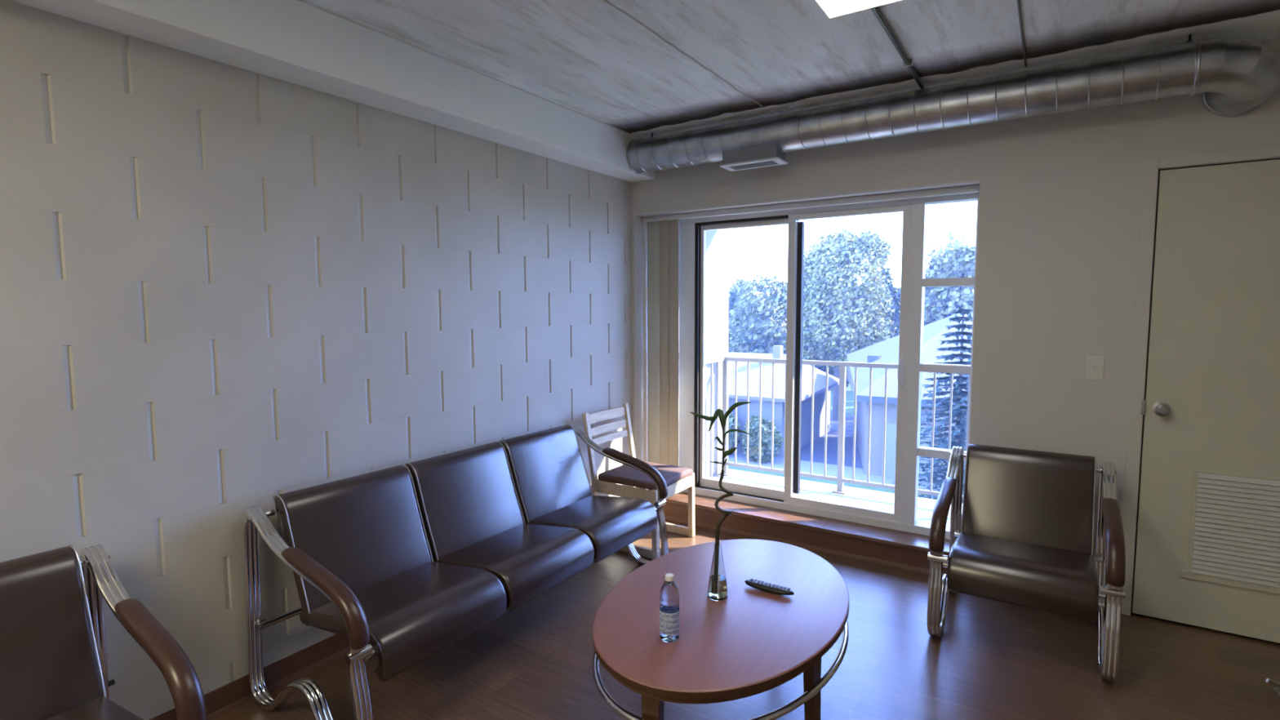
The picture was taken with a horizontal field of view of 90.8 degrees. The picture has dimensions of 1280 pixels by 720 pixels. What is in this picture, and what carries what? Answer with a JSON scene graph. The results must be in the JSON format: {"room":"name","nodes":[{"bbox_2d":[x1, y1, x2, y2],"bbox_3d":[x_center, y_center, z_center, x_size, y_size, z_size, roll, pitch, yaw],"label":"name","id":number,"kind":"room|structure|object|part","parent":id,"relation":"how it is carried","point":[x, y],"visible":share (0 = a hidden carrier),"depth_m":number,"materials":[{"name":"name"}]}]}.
{"room":"living room","nodes":[
{"label":"living room","id":0,"kind":"room"},
{"bbox_2d":[0,0,632,719],"bbox_3d":[-1.754,0.030,2.172,0.200,2.655,6.500,3,6,33],"label":"wall","id":1,"kind":"structure","parent":0,"point":[225,290],"depth_m":2.36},
{"bbox_2d":[149,634,348,719],"bbox_3d":[-1.742,1.298,2.093,0.014,0.100,6.200,3,6,33],"label":"baseboard","id":2,"kind":"structure","parent":1,"relation":"attached to","point":[219,701],"depth_m":2.53,"materials":[{"name":"brown wood"}]},
{"bbox_2d":[9,0,655,182],"bbox_3d":[-1.716,-1.168,1.864,0.300,0.257,6.200,3,6,33],"label":"beam","id":3,"kind":"structure","parent":1,"relation":"attached to","point":[295,42],"depth_m":2.52,"materials":[{"name":"white"}]},
{"bbox_2d":[705,228,728,477],"bbox_3d":[0.397,2.598,5.669,0.200,8.900,1.320,3,6,33],"label":"column","id":4,"kind":"structure","parent":0,"point":[717,250],"depth_m":5.71,"materials":[{"name":"grey paint"}]},
{"bbox_2d":[212,519,1279,719],"bbox_3d":[0.181,1.526,0.766,5.100,0.150,6.460,3,6,33],"label":"floor","id":5,"kind":"structure","parent":0,"point":[991,660],"depth_m":2.63,"materials":[{"name":"brown wood"}]},
{"bbox_2d":[0,544,206,719],"bbox_3d":[-1.619,0.989,1.563,0.739,0.802,0.710,3,6,33],"label":"chair","id":6,"kind":"object","parent":5,"relation":"on","point":[54,660],"visible":1,"depth_m":1.77,"materials":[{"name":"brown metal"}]},
{"bbox_3d":[-1.791,0.821,1.659,0.222,0.476,0.538,3,6,33],"label":"backrest","id":7,"kind":"part","parent":6,"relation":"part of","materials":[{"name":"black plastic"}]},
{"bbox_3d":[-1.542,1.051,1.515,0.531,0.169,0.542,3,6,33],"label":"seat","id":8,"kind":"part","parent":6,"relation":"part of","materials":[{"name":"black plastic"}]},
{"bbox_3d":[-1.448,0.979,1.828,0.730,0.772,0.054,3,6,33],"label":"frame","id":9,"kind":"part","parent":6,"relation":"part of","materials":[{"name":"silver metal"}]},
{"bbox_2d":[241,424,667,719],"bbox_3d":[-0.669,0.865,3.010,0.735,0.802,1.964,3,6,33],"label":"sofa","id":10,"kind":"object","parent":5,"relation":"on","point":[405,563],"visible":0.96,"depth_m":2.67,"materials":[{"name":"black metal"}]},
{"bbox_3d":[-0.942,0.953,3.193,0.028,0.028,1.890,3,6,33],"label":"rail","id":11,"kind":"part","parent":10,"relation":"part of","materials":[{"name":"silver metal"}]},
{"bbox_3d":[-1.190,0.945,2.222,0.730,0.772,0.054,3,6,33],"label":"frame","id":12,"kind":"part","parent":10,"relation":"part of","materials":[{"name":"silver metal"}]},
{"bbox_3d":[-1.162,0.738,2.617,0.222,0.476,0.564,3,6,33],"label":"backrest","id":13,"kind":"part","parent":10,"relation":"part of","materials":[{"name":"black plastic"}]},
{"bbox_3d":[-0.913,0.969,2.473,0.531,0.169,0.568,3,6,33],"label":"seat","id":14,"kind":"part","parent":10,"relation":"part of","materials":[{"name":"black plastic"}]},
{"bbox_3d":[-0.842,0.697,3.105,0.222,0.476,0.564,3,6,33],"label":"backrest","id":15,"kind":"part","parent":10,"relation":"part of","materials":[{"name":"black plastic"}]},
{"bbox_3d":[-0.416,0.917,2.845,0.032,0.032,1.890,3,6,33],"label":"rail","id":16,"kind":"part","parent":10,"relation":"part of","materials":[{"name":"silver metal"}]},
{"bbox_3d":[-0.593,0.927,2.962,0.531,0.169,0.568,3,6,33],"label":"seat","id":17,"kind":"part","parent":10,"relation":"part of","materials":[{"name":"black plastic"}]},
{"bbox_3d":[-0.521,0.655,3.594,0.222,0.476,0.564,3,6,33],"label":"backrest","id":18,"kind":"part","parent":10,"relation":"part of","materials":[{"name":"black plastic"}]},
{"bbox_3d":[-0.272,0.885,3.450,0.531,0.169,0.568,3,6,33],"label":"seat","id":19,"kind":"part","parent":10,"relation":"part of","materials":[{"name":"black plastic"}]},
{"bbox_3d":[-0.155,0.810,3.798,0.730,0.772,0.054,3,6,33],"label":"frame","id":20,"kind":"part","parent":10,"relation":"part of","materials":[{"name":"silver metal"}]},
{"bbox_2d":[582,403,695,559],"bbox_3d":[-0.003,0.751,4.095,0.566,0.847,0.488,3,6,33],"label":"wooden chair","id":21,"kind":"object","parent":5,"relation":"on","point":[677,479],"visible":0.68,"depth_m":4.01,"materials":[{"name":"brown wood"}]},
{"bbox_3d":[-0.315,0.757,4.030,0.097,0.847,0.036,3,6,33],"label":"post","id":22,"kind":"part","parent":21,"relation":"part of","materials":[{"name":"brown wood"}]},
{"bbox_3d":[-0.101,0.811,3.894,0.435,0.070,0.024,3,6,33],"label":"rail","id":23,"kind":"part","parent":21,"relation":"part of","materials":[{"name":"brown wood"}]},
{"bbox_3d":[-0.069,0.725,4.405,0.097,0.847,0.036,3,6,33],"label":"post","id":24,"kind":"part","parent":21,"relation":"part of","materials":[{"name":"brown wood"}]},
{"bbox_2d":[598,461,692,489],"bbox_3d":[0.038,0.737,4.066,0.452,0.047,0.450,3,6,33],"label":"seat cushion","id":25,"kind":"object","parent":21,"relation":"on","point":[673,476],"depth_m":3.96,"materials":[{"name":"brown fabric"}]},
{"bbox_3d":[0.093,0.987,3.782,0.039,0.425,0.038,3,6,33],"label":"leg","id":26,"kind":"part","parent":21,"relation":"part of","materials":[{"name":"brown wood"}]},
{"bbox_3d":[0.217,0.804,3.955,0.024,0.070,0.450,3,6,33],"label":"rail","id":27,"kind":"part","parent":21,"relation":"part of","materials":[{"name":"brown wood"}]},
{"bbox_3d":[0.339,0.955,4.157,0.039,0.425,0.038,3,6,33],"label":"leg","id":28,"kind":"part","parent":21,"relation":"part of","materials":[{"name":"brown wood"}]},
{"bbox_2d":[592,538,848,719],"bbox_3d":[0.318,1.090,2.321,0.827,0.460,1.238,3,6,30],"label":"coffee table","id":29,"kind":"object","parent":5,"relation":"on","point":[751,642],"visible":1,"depth_m":2.07,"materials":[{"name":"brown wood"}]},
{"bbox_3d":[0.036,1.147,1.821,0.056,0.432,0.043,2,5,28],"label":"leg","id":30,"kind":"part","parent":29,"relation":"part of","materials":[{"name":"brown wood"}]},
{"bbox_2d":[659,573,679,642],"bbox_3d":[0.094,0.782,2.001,0.066,0.208,0.066,3,6,33],"label":"water bottle","id":31,"kind":"object","parent":29,"relation":"on","point":[669,594],"visible":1,"depth_m":1.98,"materials":[{"name":"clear plastic"}]},
{"bbox_2d":[707,542,728,600],"bbox_3d":[0.283,0.763,2.289,0.073,0.197,0.073,3,6,33],"label":"glass vase","id":32,"kind":"object","parent":29,"relation":"on","point":[717,590],"visible":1,"depth_m":2.27,"materials":[{"name":"clear"}]},
{"bbox_2d":[690,401,753,545],"bbox_3d":[0.285,0.494,2.265,0.256,0.711,0.056,3,6,33],"label":"bamboo","id":33,"kind":"object","parent":32,"relation":"on","point":[722,418],"visible":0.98,"depth_m":2.24,"materials":[{"name":"green"}]},
{"bbox_2d":[744,578,794,595],"bbox_3d":[0.478,0.844,2.338,0.190,0.025,0.042,3,6,33],"label":"remote control","id":34,"kind":"object","parent":29,"relation":"on","point":[762,585],"visible":1,"depth_m":2.32,"materials":[{"name":"black plastic"}]},
{"bbox_3d":[0.550,1.129,2.012,0.043,0.432,0.056,4,6,41],"label":"leg","id":35,"kind":"part","parent":29,"relation":"part of","materials":[{"name":"brown wood"}]},
{"bbox_2d":[926,443,1125,682],"bbox_3d":[1.771,0.864,2.914,0.710,0.802,0.739,3,6,33],"label":"chair","id":36,"kind":"object","parent":5,"relation":"on","point":[1022,535],"visible":1,"depth_m":2.90,"materials":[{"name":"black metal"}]},
{"bbox_3d":[1.504,0.862,3.092,0.054,0.772,0.730,3,6,33],"label":"frame","id":37,"kind":"part","parent":36,"relation":"part of","materials":[{"name":"silver metal"}]},
{"bbox_3d":[1.718,0.928,2.843,0.542,0.169,0.531,3,6,33],"label":"seat","id":38,"kind":"part","parent":36,"relation":"part of","materials":[{"name":"black plastic"}]},
{"bbox_3d":[1.603,0.924,2.666,0.636,0.032,0.032,3,6,33],"label":"rail","id":39,"kind":"part","parent":36,"relation":"part of","materials":[{"name":"metal"}]},
{"bbox_3d":[1.947,0.941,3.194,0.636,0.028,0.028,3,6,33],"label":"rail","id":40,"kind":"part","parent":36,"relation":"part of","materials":[{"name":"metal"}]},
{"bbox_3d":[1.879,0.689,3.072,0.538,0.476,0.222,3,6,33],"label":"backrest","id":41,"kind":"part","parent":36,"relation":"part of","materials":[{"name":"black plastic"}]},
{"bbox_3d":[2.036,0.889,2.745,0.054,0.772,0.730,3,6,33],"label":"frame","id":42,"kind":"part","parent":36,"relation":"part of","materials":[{"name":"silver metal"}]},
{"bbox_2d":[1265,677,1279,694],"bbox_3d":[2.494,1.274,2.469,0.079,0.052,0.048,0,5,8],"label":"door stop","id":43,"kind":"object","parent":5,"relation":"on","point":[1277,689],"visible":1,"depth_m":2.46,"materials":[{"name":"grey metal"}]},
{"bbox_3d":[2.481,1.266,2.470,0.053,0.036,0.012,0,5,8],"label":"stop arm","id":44,"kind":"part","parent":43,"relation":"part of","materials":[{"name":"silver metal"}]},
{"bbox_2d":[303,0,1279,138],"bbox_3d":[0.244,-1.309,0.644,5.100,0.250,6.730,3,6,33],"label":"ceiling","id":45,"kind":"structure","parent":0,"point":[589,58],"depth_m":2.67,"materials":[{"name":"concrete"}]},
{"bbox_2d":[297,0,630,134],"bbox_3d":[-1.648,-1.261,1.680,0.010,0.010,5.780,3,6,33],"label":"trim","id":46,"kind":"structure","parent":45,"relation":"attached to","point":[302,1],"depth_m":2.84,"materials":[{"name":"grey"}]},
{"bbox_2d":[603,0,764,108],"bbox_3d":[-0.796,-1.232,1.291,0.016,0.012,5.460,3,6,33],"label":"trim","id":47,"kind":"structure","parent":45,"relation":"attached to","point":[606,1],"depth_m":2.74,"materials":[{"name":"grey"}]},
{"bbox_2d":[815,0,900,17],"bbox_3d":[0.628,-1.245,1.687,0.610,0.052,1.220,3,6,33],"label":"ceiling lamp","id":48,"kind":"object","parent":45,"relation":"attached to","point":[832,8],"visible":1,"depth_m":2.25,"materials":[{"name":"white"}]},
{"bbox_2d":[871,6,924,88],"bbox_3d":[1.140,-1.349,2.757,0.040,0.027,1.080,3,6,33],"label":"conduit","id":49,"kind":"object","parent":45,"relation":"attached to","point":[908,63],"visible":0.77,"depth_m":2.69,"materials":[{"name":"grey metal"}]},
{"bbox_2d":[626,34,1279,173],"bbox_3d":[1.311,-1.262,3.376,3.103,0.305,0.372,3,6,33],"label":"ventilation duct","id":50,"kind":"object","parent":45,"relation":"hanging from","point":[1235,76],"visible":1,"depth_m":2.95,"materials":[{"name":"silver metal"}]},
{"bbox_2d":[719,143,787,171],"bbox_3d":[0.668,-1.188,3.710,0.363,0.091,0.166,3,6,33],"label":"air diffuser","id":51,"kind":"object","parent":50,"relation":"attached to","point":[740,157],"depth_m":3.66,"materials":[{"name":"grey"}]},
{"bbox_3d":[2.296,-1.339,2.634,0.024,0.035,0.024,3,6,33],"label":"hanger rod","id":52,"kind":"part","parent":50,"relation":"part of","materials":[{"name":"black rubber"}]},
{"bbox_2d":[1016,0,1026,66],"bbox_3d":[0.999,-1.271,1.722,0.010,0.010,2.950,3,6,33],"label":"cable","id":53,"kind":"object","parent":45,"relation":"attached to","point":[1018,1],"visible":1,"depth_m":2.57,"materials":[{"name":"grey metal"}]},
{"bbox_2d":[709,468,962,526],"bbox_3d":[1.856,1.251,4.596,3.700,0.190,1.320,3,6,33],"label":"floor","id":54,"kind":"structure","parent":0,"point":[875,500],"depth_m":5.18,"materials":[{"name":"grey concrete"}]},
{"bbox_2d":[704,356,970,499],"bbox_3d":[1.931,0.604,4.653,3.270,1.090,0.750,3,6,33],"label":"balcony railing","id":55,"kind":"object","parent":54,"relation":"on","point":[840,479],"visible":0.39,"depth_m":5.27,"materials":[{"name":"grey paint"}]},
{"bbox_3d":[0.783,0.529,5.790,0.100,1.060,0.100,3,6,33],"label":"post","id":56,"kind":"part","parent":55,"relation":"part of","materials":[{"name":"grey paint"}]},
{"bbox_3d":[1.917,0.079,4.600,3.240,0.035,0.722,3,6,33],"label":"rail","id":57,"kind":"part","parent":55,"relation":"part of","materials":[{"name":"grey paint"}]},
{"bbox_3d":[1.666,0.574,5.215,0.100,1.060,0.100,3,6,33],"label":"post","id":58,"kind":"part","parent":55,"relation":"part of","materials":[{"name":"grey paint"}]},
{"bbox_3d":[2.107,1.019,4.963,3.240,0.030,0.030,3,6,33],"label":"rail","id":59,"kind":"part","parent":55,"relation":"part of","materials":[{"name":"grey paint"}]},
{"bbox_2d":[631,37,1279,610],"bbox_3d":[1.989,-0.049,3.426,4.710,2.735,0.300,3,6,33],"label":"wall","id":60,"kind":"structure","parent":0,"point":[1060,202],"depth_m":3.19,"materials":[{"name":"grey paint"}]},
{"bbox_2d":[645,488,949,555],"bbox_3d":[0.954,1.023,4.184,2.180,0.024,0.322,3,6,33],"label":"window sill","id":61,"kind":"structure","parent":60,"relation":"attached to","point":[845,528],"depth_m":3.99,"materials":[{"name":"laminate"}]},
{"bbox_2d":[650,502,948,573],"bbox_3d":[1.145,1.125,3.892,2.861,0.125,0.014,3,6,33],"label":"baseboard","id":62,"kind":"structure","parent":60,"relation":"attached to","point":[914,560],"depth_m":3.94,"materials":[{"name":"brown wood laminate"}]},
{"bbox_2d":[634,179,980,455],"bbox_3d":[0.873,0.018,3.981,2.178,2.028,0.006,3,6,33],"label":"trim","id":63,"kind":"structure","parent":60,"relation":"attached to","point":[971,180],"depth_m":3.95,"materials":[{"name":"grey paint"}]},
{"bbox_2d":[679,191,979,539],"bbox_3d":[0.999,0.004,4.166,2.170,2.013,0.137,3,6,33],"label":"window","id":64,"kind":"structure","parent":60,"relation":"in","point":[692,232],"depth_m":4.11,"materials":[{"name":"white plastic"}]},
{"bbox_2d":[642,184,979,466],"bbox_3d":[0.935,0.005,4.073,2.155,1.997,0.062,3,6,33],"label":"vertical blind","id":65,"kind":"object","parent":64,"relation":"attached to","point":[660,233],"visible":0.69,"depth_m":4.55,"materials":[{"name":"grey paint"}]},
{"bbox_3d":[0.930,-0.971,3.991,2.155,0.037,0.035,3,6,33],"label":"head rail","id":66,"kind":"part","parent":65,"relation":"part of","materials":[{"name":"grey paint"}]},
{"bbox_3d":[1.552,0.073,3.762,0.058,0.240,0.024,-3,6,-33],"label":"pull handle","id":67,"kind":"part","parent":64,"relation":"part of","materials":[{"name":"white plastic"}]},
{"bbox_2d":[1084,355,1104,380],"bbox_3d":[2.226,0.041,3.088,0.072,0.116,0.016,3,6,33],"label":"light switch","id":68,"kind":"object","parent":60,"relation":"attached to","point":[1094,365],"visible":1,"depth_m":3.09,"materials":[{"name":"white"}]},
{"bbox_2d":[1121,144,1279,643],"bbox_3d":[2.780,0.177,2.751,1.026,2.190,0.133,3,6,33],"label":"door","id":69,"kind":"structure","parent":60,"relation":"in","point":[1206,550],"depth_m":2.87,"materials":[{"name":"paint"}]},
{"bbox_3d":[2.388,0.223,2.994,0.016,0.070,0.010,3,6,33],"label":"strike plate","id":70,"kind":"part","parent":69,"relation":"part of","materials":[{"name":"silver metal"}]},
{"bbox_3d":[2.435,0.231,2.942,0.066,0.066,0.067,3,6,33],"label":"knob","id":71,"kind":"part","parent":69,"relation":"part of","materials":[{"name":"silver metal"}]},
{"bbox_3d":[2.783,0.777,2.793,0.570,0.513,0.012,3,6,33],"label":"louver frame","id":72,"kind":"part","parent":69,"relation":"part of","materials":[{"name":"paint"}]},
{"label":"outside","id":73,"kind":"structure","parent":0,"visible":0},
{"bbox_2d":[728,345,839,457],"bbox_3d":[5.883,1.666,33.817,8.180,5.050,8.800,3,6,33],"label":"house","id":74,"kind":"structure","parent":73,"point":[820,376],"depth_m":31.16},
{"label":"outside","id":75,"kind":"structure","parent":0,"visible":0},
{"bbox_2d":[890,306,973,502],"bbox_3d":[9.658,1.905,19.031,4.302,6.994,4.221,3,6,33],"label":"spruce tree","id":76,"kind":"object","parent":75,"point":[959,411],"visible":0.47,"depth_m":18.80,"materials":[{"name":"green plant"}]},
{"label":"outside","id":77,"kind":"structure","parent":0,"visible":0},
{"bbox_2d":[728,342,931,498],"bbox_3d":[26.254,1.154,72.509,150.000,0.500,138.100,3,6,33],"label":"ground","id":78,"kind":"structure","parent":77,"point":[850,396],"depth_m":26.87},
{"bbox_2d":[728,407,742,449],"bbox_3d":[3.647,3.354,29.917,2.360,2.730,1.470,3,6,33],"label":"shrub","id":79,"kind":"object","parent":78,"relation":"on","point":[731,417],"visible":0.09,"depth_m":29.34,"materials":[{"name":"green plant"}]},
{"bbox_2d":[728,275,764,351],"bbox_3d":[10.384,-2.957,59.349,5.995,10.007,5.922,3,6,33],"label":"tree","id":80,"kind":"object","parent":78,"relation":"on","point":[733,297],"visible":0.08,"depth_m":58.54,"materials":[{"name":"green plant"}]},
{"bbox_2d":[728,274,787,354],"bbox_3d":[9.747,-1.930,49.654,5.831,9.572,6.090,3,6,33],"label":"tree","id":81,"kind":"object","parent":78,"relation":"on","point":[758,324],"visible":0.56,"depth_m":47.93,"materials":[{"name":"green plant"}]},
{"bbox_2d":[742,413,784,462],"bbox_3d":[5.487,3.680,28.520,2.050,2.428,1.300,3,6,33],"label":"shrub","id":82,"kind":"object","parent":78,"relation":"on","point":[753,424],"visible":0.8,"depth_m":28.14,"materials":[{"name":"green plant"}]},
{"bbox_2d":[782,409,862,468],"bbox_3d":[13.739,4.166,33.671,13.300,0.030,15.000,3,6,33],"label":"driveway","id":83,"kind":"structure","parent":78,"relation":"on","point":[833,435],"depth_m":31.36,"materials":[{"name":"grey"}]},
{"bbox_2d":[802,228,893,419],"bbox_3d":[12.237,-2.135,39.011,6.236,11.724,5.838,1,5,11],"label":"tree","id":84,"kind":"object","parent":83,"relation":"on","point":[837,259],"visible":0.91,"depth_m":37.29,"materials":[{"name":"green plant"}]},
{"bbox_2d":[809,283,859,386],"bbox_3d":[17.373,-2.401,54.548,6.038,9.640,5.881,2,5,26],"label":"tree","id":85,"kind":"object","parent":78,"relation":"on","point":[823,368],"visible":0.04,"depth_m":53.50,"materials":[{"name":"green plant"}]},
{"bbox_2d":[728,452,964,493],"bbox_3d":[9.021,4.800,26.209,20.000,0.040,2.500,3,6,33],"label":"pavement","id":86,"kind":"structure","parent":78,"relation":"on","point":[778,463],"depth_m":27.21,"materials":[{"name":"grey"}]},
{"bbox_2d":[855,267,900,338],"bbox_3d":[17.253,-1.778,45.641,3.970,9.873,3.850,-4,6,-37],"label":"tree","id":87,"kind":"object","parent":78,"relation":"on","point":[893,316],"visible":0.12,"depth_m":44.46,"materials":[{"name":"green plant"}]},
{"bbox_2d":[925,266,967,304],"bbox_3d":[24.402,-2.665,50.291,6.440,10.817,5.870,3,6,33],"label":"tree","id":88,"kind":"object","parent":78,"relation":"on","point":[929,267],"visible":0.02,"depth_m":49.75,"materials":[{"name":"green plant"}]},
{"bbox_2d":[923,231,975,325],"bbox_3d":[20.700,-2.396,41.178,6.045,11.819,5.758,3,6,33],"label":"tree","id":89,"kind":"object","parent":78,"relation":"on","point":[957,260],"visible":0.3,"depth_m":39.60,"materials":[{"name":"green plant"}]},
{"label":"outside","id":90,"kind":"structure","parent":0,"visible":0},
{"bbox_2d":[847,308,973,483],"bbox_3d":[14.079,1.212,27.732,11.502,6.900,9.110,3,6,33],"label":"house","id":91,"kind":"structure","parent":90,"point":[886,351],"depth_m":26.18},
{"bbox_3d":[10.762,3.726,25.406,1.900,2.300,0.100,3,6,33],"label":"garage door","id":92,"kind":"part","parent":91,"relation":"part of","materials":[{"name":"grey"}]}
]}

